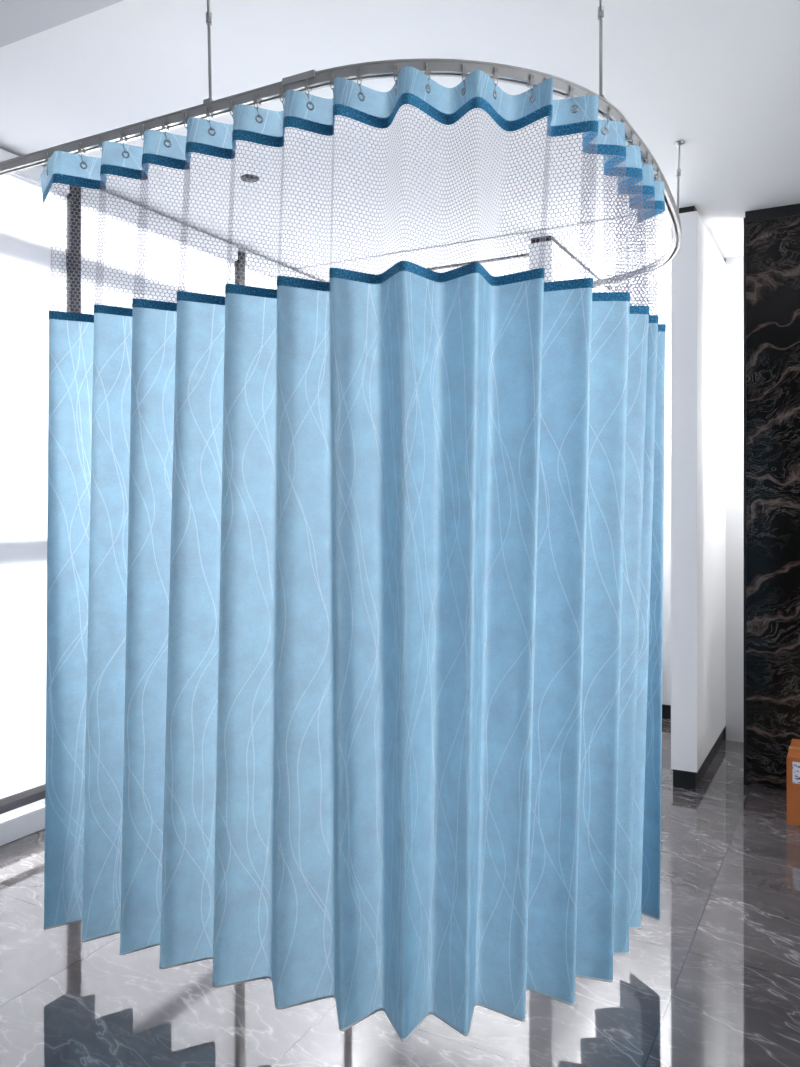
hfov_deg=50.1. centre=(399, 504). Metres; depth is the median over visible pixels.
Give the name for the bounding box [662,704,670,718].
baseboard
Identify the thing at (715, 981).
floor
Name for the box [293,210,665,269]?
trim
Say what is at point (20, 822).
wall
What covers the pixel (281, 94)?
curtain hook
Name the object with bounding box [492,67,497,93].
curtain hook
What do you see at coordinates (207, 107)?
curtain hook
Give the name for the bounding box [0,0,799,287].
ceiling
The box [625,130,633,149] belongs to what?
curtain hook
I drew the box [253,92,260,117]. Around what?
curtain hook
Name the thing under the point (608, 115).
curtain hook
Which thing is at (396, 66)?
curtain hook
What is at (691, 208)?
trim
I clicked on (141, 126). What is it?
curtain hook
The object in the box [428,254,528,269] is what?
ceiling vent
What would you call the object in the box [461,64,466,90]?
curtain hook
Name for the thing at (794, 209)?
trim
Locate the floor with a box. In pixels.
[0,718,799,1066]
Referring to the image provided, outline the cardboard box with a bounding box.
[787,739,799,825]
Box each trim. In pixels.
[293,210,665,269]
[531,236,609,288]
[679,206,725,262]
[744,203,799,784]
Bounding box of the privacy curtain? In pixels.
[40,66,665,1040]
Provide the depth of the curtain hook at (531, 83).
2.16 m
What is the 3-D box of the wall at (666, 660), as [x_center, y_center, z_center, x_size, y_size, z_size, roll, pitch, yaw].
[0.964,-0.035,6.104,2.430,2.870,0.130,0,0,28]
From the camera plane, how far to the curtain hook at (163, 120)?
2.42 m
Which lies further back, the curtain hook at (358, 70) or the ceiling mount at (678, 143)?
the ceiling mount at (678, 143)
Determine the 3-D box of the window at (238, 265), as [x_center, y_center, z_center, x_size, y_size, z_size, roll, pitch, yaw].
[-1.247,-0.083,4.401,0.182,2.775,1.198,0,0,28]
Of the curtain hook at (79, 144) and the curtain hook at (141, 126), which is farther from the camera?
the curtain hook at (79, 144)
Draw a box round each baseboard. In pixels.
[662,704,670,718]
[673,726,725,789]
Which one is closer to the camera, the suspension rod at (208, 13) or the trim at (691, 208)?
the suspension rod at (208, 13)
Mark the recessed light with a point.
(256, 178)
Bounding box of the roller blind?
[241,250,317,288]
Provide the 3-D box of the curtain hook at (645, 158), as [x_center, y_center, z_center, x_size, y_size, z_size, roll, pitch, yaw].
[0.750,-1.064,2.639,0.034,0.054,0.018,0,0,30]
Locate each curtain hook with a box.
[45,152,48,171]
[78,142,85,164]
[99,136,101,150]
[119,130,126,153]
[140,124,143,139]
[161,118,168,142]
[183,112,187,128]
[206,106,213,130]
[229,99,233,117]
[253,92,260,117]
[279,85,284,108]
[304,78,311,103]
[330,72,333,94]
[356,67,362,94]
[394,64,398,85]
[425,63,429,88]
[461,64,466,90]
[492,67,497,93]
[527,73,533,99]
[565,85,575,108]
[601,106,611,129]
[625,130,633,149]
[641,150,648,165]
[654,168,658,180]
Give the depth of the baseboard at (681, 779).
4.24 m
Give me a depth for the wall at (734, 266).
5.07 m
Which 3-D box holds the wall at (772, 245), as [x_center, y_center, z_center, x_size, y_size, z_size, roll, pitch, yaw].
[3.388,-0.018,3.461,3.700,2.835,0.137,0,0,28]
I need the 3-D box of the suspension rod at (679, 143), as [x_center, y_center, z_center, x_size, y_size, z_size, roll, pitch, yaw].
[1.131,-1.285,3.464,0.044,0.371,0.050,0,0,28]
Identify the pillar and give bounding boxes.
[671,211,725,772]
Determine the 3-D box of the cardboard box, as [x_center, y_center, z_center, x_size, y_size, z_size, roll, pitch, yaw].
[1.951,1.252,3.805,0.402,0.295,0.342,0,0,28]
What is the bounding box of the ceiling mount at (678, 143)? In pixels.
[674,140,684,145]
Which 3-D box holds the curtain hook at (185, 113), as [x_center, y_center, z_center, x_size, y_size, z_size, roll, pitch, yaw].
[-0.593,-1.060,2.385,0.018,0.062,0.026,0,0,28]
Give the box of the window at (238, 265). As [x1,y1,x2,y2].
[235,251,244,284]
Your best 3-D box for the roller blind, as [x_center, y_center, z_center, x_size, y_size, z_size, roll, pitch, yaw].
[-0.649,-0.110,5.392,0.060,2.700,1.110,0,0,28]
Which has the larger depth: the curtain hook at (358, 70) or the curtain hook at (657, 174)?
the curtain hook at (657, 174)
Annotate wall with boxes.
[0,798,44,845]
[529,240,610,291]
[610,280,670,704]
[726,256,743,741]
[746,215,799,790]
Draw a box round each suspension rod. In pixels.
[203,0,212,103]
[598,0,605,98]
[674,140,684,212]
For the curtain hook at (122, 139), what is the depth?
2.49 m
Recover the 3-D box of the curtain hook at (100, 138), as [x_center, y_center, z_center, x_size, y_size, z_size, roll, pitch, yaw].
[-0.882,-1.060,2.540,0.018,0.062,0.026,0,0,28]
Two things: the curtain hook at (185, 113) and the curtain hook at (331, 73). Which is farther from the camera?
the curtain hook at (185, 113)
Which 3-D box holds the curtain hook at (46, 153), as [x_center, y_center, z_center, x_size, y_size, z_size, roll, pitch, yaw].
[-1.088,-1.058,2.651,0.018,0.065,0.026,0,0,28]
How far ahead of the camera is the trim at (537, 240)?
4.84 m
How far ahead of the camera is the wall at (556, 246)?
4.71 m
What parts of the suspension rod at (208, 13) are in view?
rod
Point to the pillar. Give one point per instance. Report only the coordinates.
(698, 268)
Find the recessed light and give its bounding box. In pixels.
[240,174,258,181]
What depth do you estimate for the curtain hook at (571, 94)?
2.23 m
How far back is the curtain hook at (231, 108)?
2.30 m
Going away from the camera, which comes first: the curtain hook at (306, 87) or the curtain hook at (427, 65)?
the curtain hook at (427, 65)
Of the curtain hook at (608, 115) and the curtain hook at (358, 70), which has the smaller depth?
the curtain hook at (358, 70)
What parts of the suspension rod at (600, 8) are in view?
rod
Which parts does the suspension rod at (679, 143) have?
rod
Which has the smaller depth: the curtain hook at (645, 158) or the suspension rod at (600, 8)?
the suspension rod at (600, 8)

